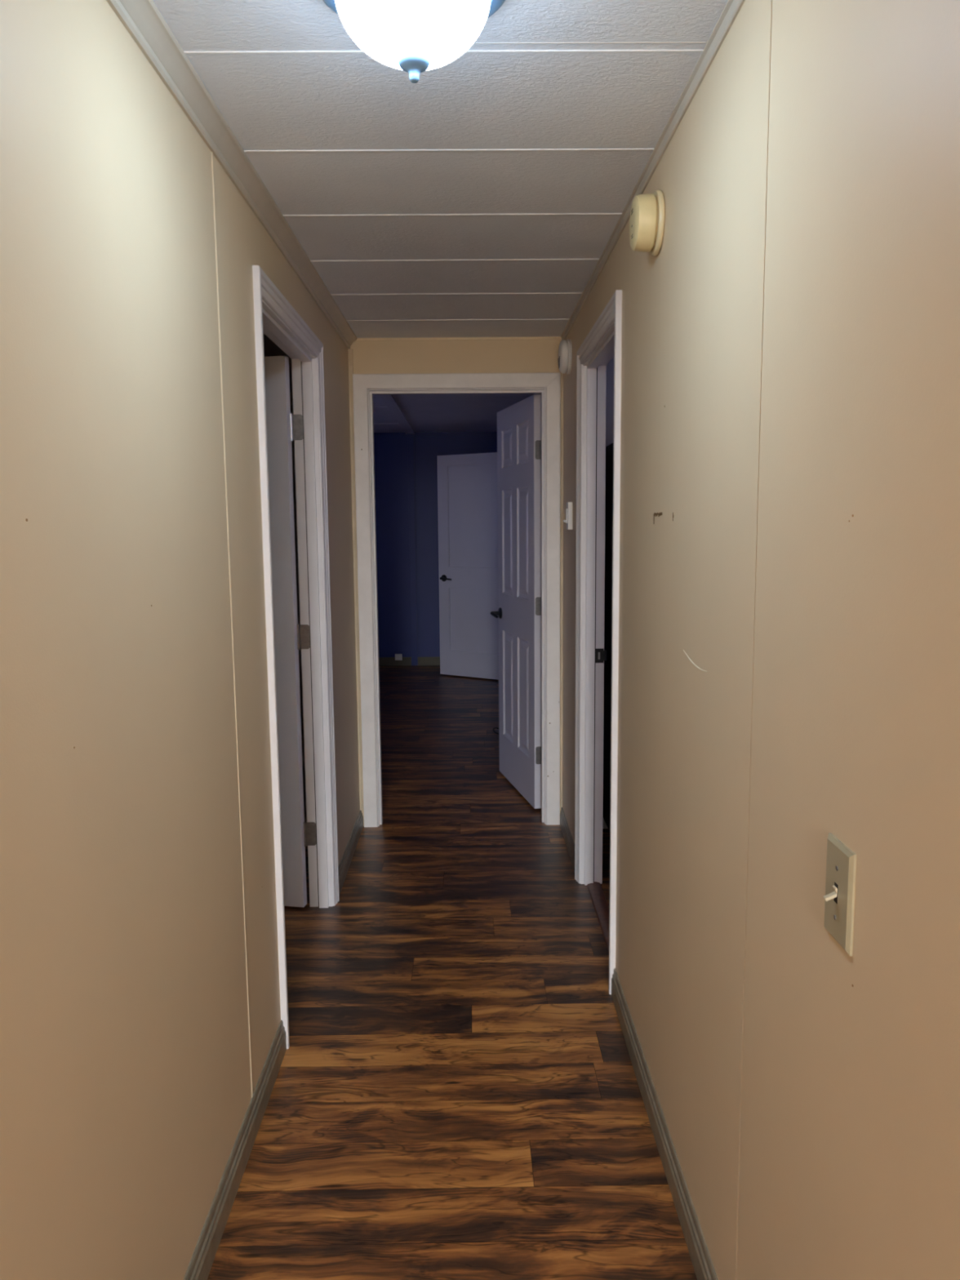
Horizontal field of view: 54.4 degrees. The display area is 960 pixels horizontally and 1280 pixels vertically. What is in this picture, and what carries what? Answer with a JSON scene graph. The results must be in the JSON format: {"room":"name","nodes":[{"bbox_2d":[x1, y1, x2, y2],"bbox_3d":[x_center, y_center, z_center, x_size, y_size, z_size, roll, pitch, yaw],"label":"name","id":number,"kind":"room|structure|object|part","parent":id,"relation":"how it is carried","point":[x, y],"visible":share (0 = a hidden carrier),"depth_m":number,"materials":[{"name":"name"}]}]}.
{"room":"home hallway","nodes":[
{"label":"home hallway","id":0,"kind":"room"},
{"bbox_2d":[0,0,359,1279],"bbox_3d":[-0.588,0.092,1.770,0.087,2.250,5.303,-1,7,-1],"label":"wall","id":1,"kind":"structure","parent":0,"point":[140,1007],"depth_m":1.43,"materials":[{"name":"beige paint"}]},
{"bbox_2d":[106,0,357,348],"bbox_3d":[-0.535,-0.995,1.583,0.041,0.047,5.203,-1,7,-1],"label":"trim","id":2,"kind":"structure","parent":1,"relation":"attached to","point":[144,21],"depth_m":1.90,"materials":[{"name":"beige wood"}]},
{"bbox_2d":[182,1020,286,1279],"bbox_3d":[-0.518,1.290,0.918,0.012,0.085,3.311,-1,7,-1],"label":"baseboard","id":3,"kind":"structure","parent":1,"relation":"attached to","point":[202,1258],"depth_m":2.02,"materials":[{"name":"grey wood"}]},
{"bbox_2d":[264,355,316,907],"bbox_3d":[-1.034,-0.002,3.450,0.842,1.998,0.043,1,7,11],"label":"door","id":4,"kind":"structure","parent":1,"relation":"in","point":[283,427],"depth_m":3.36,"materials":[{"name":"white paint"}]},
{"bbox_2d":[252,265,339,1048],"bbox_3d":[-0.593,0.036,2.942,0.103,2.067,1.021,-1,7,-1],"label":"trim","id":5,"kind":"structure","parent":1,"relation":"attached to","point":[274,316],"depth_m":3.32,"materials":[{"name":"white paint"}]},
{"bbox_2d":[338,809,363,894],"bbox_3d":[-0.556,0.900,4.005,0.012,0.085,0.871,-1,7,-1],"label":"baseboard","id":6,"kind":"structure","parent":1,"relation":"attached to","point":[346,860],"depth_m":3.96,"materials":[{"name":"grey wood"}]},
{"bbox_2d":[262,332,306,822],"bbox_3d":[-2.149,-0.028,2.592,3.015,2.310,3.403,-1,7,-1],"label":"wall","id":7,"kind":"structure","parent":0,"point":[271,348],"depth_m":4.17,"materials":[{"name":"grey paint"}]},
{"bbox_2d":[373,431,497,665],"bbox_3d":[-0.491,-0.896,9.335,5.500,2.310,0.122,-1,7,-1],"label":"wall","id":8,"kind":"structure","parent":0,"point":[406,465],"depth_m":9.27,"materials":[{"name":"blue paint"}]},
{"bbox_2d":[395,653,402,660],"bbox_3d":[-0.820,0.172,9.406,0.072,0.064,0.018,-1,7,-1],"label":"wall outlet","id":9,"kind":"object","parent":8,"relation":"attached to","point":[397,656],"visible":1,"depth_m":9.40,"materials":[{"name":"white plastic"}]},
{"bbox_2d":[378,657,439,666],"bbox_3d":[-1.467,0.224,9.419,3.525,0.085,0.012,-1,7,-1],"label":"baseboard","id":10,"kind":"structure","parent":8,"relation":"attached to","point":[383,661],"depth_m":9.42,"materials":[{"name":"grey wood"}]},
{"bbox_2d":[153,0,728,337],"bbox_3d":[-0.077,-1.058,1.631,1.130,0.062,5.303,-1,7,-1],"label":"ceiling","id":11,"kind":"structure","parent":0,"point":[482,195],"depth_m":2.01,"materials":[{"name":"white paint"}]},
{"bbox_2d":[322,0,505,83],"bbox_3d":[-0.100,-0.922,1.404,0.300,0.156,0.300,-1,7,-1],"label":"ceiling light","id":12,"kind":"object","parent":11,"relation":"attached to","point":[412,37],"visible":1,"depth_m":1.36,"materials":[{"name":"white glass"}]},
{"bbox_2d":[207,665,697,1279],"bbox_3d":[-0.330,1.289,1.488,6.800,0.060,16.840,-1,7,-1],"label":"floor","id":13,"kind":"structure","parent":0,"point":[455,1095],"depth_m":2.49,"materials":[{"name":"brown wood"}]},
{"bbox_2d":[603,443,613,831],"bbox_3d":[0.898,0.036,4.058,0.660,1.760,0.400,-1,7,-1],"label":"doorway","id":14,"kind":"object","parent":13,"relation":"on","point":[609,449],"visible":0.04,"depth_m":4.13,"materials":[{"name":"black metal"}]},
{"bbox_2d":[350,339,561,826],"bbox_3d":[-0.099,-0.240,4.356,0.960,2.250,0.100,-1,7,-1],"label":"wall","id":15,"kind":"structure","parent":0,"point":[454,356],"depth_m":4.18,"materials":[{"name":"beige paint"}]},
{"bbox_2d":[347,348,363,810],"bbox_3d":[-0.568,-0.246,4.292,0.020,2.120,0.014,-1,7,-1],"label":"trim","id":16,"kind":"structure","parent":15,"relation":"attached to","point":[349,350],"depth_m":4.28,"materials":[{"name":"beige wood"}]},
{"bbox_2d":[352,372,560,826],"bbox_3d":[-0.096,-0.161,4.359,0.930,2.093,0.114,-1,7,-1],"label":"trim","id":17,"kind":"structure","parent":15,"relation":"attached to","point":[365,386],"depth_m":4.28,"materials":[{"name":"white paint"}]},
{"bbox_2d":[356,336,561,340],"bbox_3d":[-0.107,-1.344,4.163,0.942,0.010,0.006,-1,7,-1],"label":"trim","id":18,"kind":"structure","parent":15,"relation":"attached to","point":[552,337],"depth_m":4.16,"materials":[{"name":"beige wood"}]},
{"bbox_2d":[490,394,541,808],"bbox_3d":[0.200,-0.203,4.878,0.157,2.012,0.750,-2,7,-12],"label":"door","id":19,"kind":"structure","parent":15,"relation":"in","point":[518,615],"depth_m":4.77,"materials":[{"name":"white paint"}]},
{"bbox_3d":[0.142,-0.145,5.151,0.157,0.062,0.147,-2,7,-12],"label":"handle","id":20,"kind":"part","parent":19,"relation":"part of","materials":[{"name":"black metal"}]},
{"bbox_2d":[560,372,563,807],"bbox_3d":[0.376,-0.259,4.305,0.012,2.127,0.008,-1,7,-1],"label":"trim","id":21,"kind":"structure","parent":15,"relation":"attached to","point":[562,374],"depth_m":4.29,"materials":[{"name":"beige wood"}]},
{"bbox_2d":[373,393,541,434],"bbox_3d":[-0.471,-1.755,6.734,5.700,0.074,5.067,-1,7,-1],"label":"ceiling","id":22,"kind":"structure","parent":0,"point":[404,413],"depth_m":7.46,"materials":[{"name":"white paint"}]},
{"bbox_2d":[602,356,613,828],"bbox_3d":[1.615,-0.068,2.634,2.255,2.310,3.403,-1,7,-1],"label":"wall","id":23,"kind":"structure","parent":0,"point":[610,366],"depth_m":4.14,"materials":[{"name":"grey paint"}]},
{"bbox_2d":[562,0,959,1279],"bbox_3d":[0.455,0.081,1.781,0.087,2.250,5.303,-1,7,-1],"label":"wall","id":24,"kind":"structure","parent":0,"point":[788,668],"depth_m":1.23,"materials":[{"name":"beige paint"}]},
{"bbox_2d":[557,338,572,373],"bbox_3d":[0.353,-1.184,3.902,0.048,0.140,0.140,-1,7,-1],"label":"smoke detector","id":25,"kind":"object","parent":24,"relation":"attached to","point":[565,352],"visible":1,"depth_m":3.85,"materials":[{"name":"white plastic"}]},
{"bbox_3d":[0.370,-1.185,3.902,0.014,0.140,0.140,-1,7,-1],"label":"mounting plate","id":26,"kind":"part","parent":25,"relation":"part of","materials":[{"name":"white plastic"}]},
{"bbox_2d":[560,807,574,872],"bbox_3d":[0.390,0.878,4.108,0.012,0.085,0.684,-1,7,-1],"label":"baseboard","id":27,"kind":"structure","parent":24,"relation":"attached to","point":[569,842],"depth_m":4.11,"materials":[{"name":"grey wood"}]},
{"bbox_2d":[563,502,572,529],"bbox_3d":[0.367,-0.520,3.905,0.034,0.114,0.072,-1,7,-1],"label":"light switch","id":28,"kind":"object","parent":24,"relation":"attached to","point":[568,521],"visible":1,"depth_m":3.87,"materials":[{"name":"white plastic"}]},
{"bbox_2d":[586,881,608,951],"bbox_3d":[0.456,1.017,3.310,0.056,0.008,0.813,-1,7,-1],"label":"threshold","id":29,"kind":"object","parent":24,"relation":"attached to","point":[600,904],"depth_m":3.47,"materials":[{"name":"brown wood"}]},
{"bbox_2d":[574,289,622,994],"bbox_3d":[0.436,-0.004,3.180,0.115,2.067,0.937,-1,7,-1],"label":"trim","id":30,"kind":"structure","parent":24,"relation":"attached to","point":[602,343],"depth_m":3.53,"materials":[{"name":"white paint"}]},
{"bbox_3d":[0.467,0.061,3.598,0.047,0.056,0.005,-1,7,-4],"label":"strike plate","id":31,"kind":"part","parent":30,"relation":"part of","materials":[{"name":"black metal"}]},
{"bbox_2d":[629,189,665,256],"bbox_3d":[0.369,-0.927,2.077,0.062,0.135,0.135,-1,7,-1],"label":"smoke detector","id":32,"kind":"object","parent":24,"relation":"attached to","point":[647,212],"visible":1,"depth_m":2.03,"materials":[{"name":"plastic"}]},
{"bbox_3d":[0.391,-0.928,2.077,0.017,0.135,0.135,-1,7,-1],"label":"mounting plate","id":33,"kind":"part","parent":32,"relation":"part of","materials":[{"name":"plastic"}]},
{"bbox_2d":[560,0,745,340],"bbox_3d":[0.398,-1.015,1.592,0.012,0.028,5.203,-1,7,-1],"label":"trim","id":34,"kind":"structure","parent":24,"relation":"attached to","point":[731,9],"depth_m":1.92,"materials":[{"name":"beige wood"}]},
{"bbox_2d":[611,968,718,1279],"bbox_3d":[0.428,1.263,1.063,0.012,0.085,3.582,-1,7,-1],"label":"baseboard","id":35,"kind":"structure","parent":24,"relation":"attached to","point":[698,1250],"depth_m":2.07,"materials":[{"name":"grey wood"}]},
{"bbox_2d":[822,832,856,955],"bbox_3d":[0.413,0.296,1.093,0.020,0.120,0.074,-1,7,-1],"label":"light switch","id":36,"kind":"object","parent":24,"relation":"attached to","point":[841,864],"visible":1,"depth_m":1.08,"materials":[{"name":"beige plastic"}]},
{"bbox_3d":[1.353,-0.601,6.868,2.075,2.310,5.137,-1,7,-1],"label":"wall","id":37,"kind":"structure","parent":0,"visible":0},
{"bbox_2d":[436,452,498,679],"bbox_3d":[-0.065,-0.664,8.493,0.740,2.025,0.157,4,9,33],"label":"door","id":38,"kind":"structure","parent":37,"relation":"in","point":[468,508],"depth_m":8.50,"materials":[{"name":"white paint"}]},
{"bbox_3d":[-0.288,-0.574,8.652,0.147,0.062,0.157,4,9,33],"label":"handle","id":39,"kind":"part","parent":38,"relation":"part of","materials":[{"name":"black metal"}]}
]}

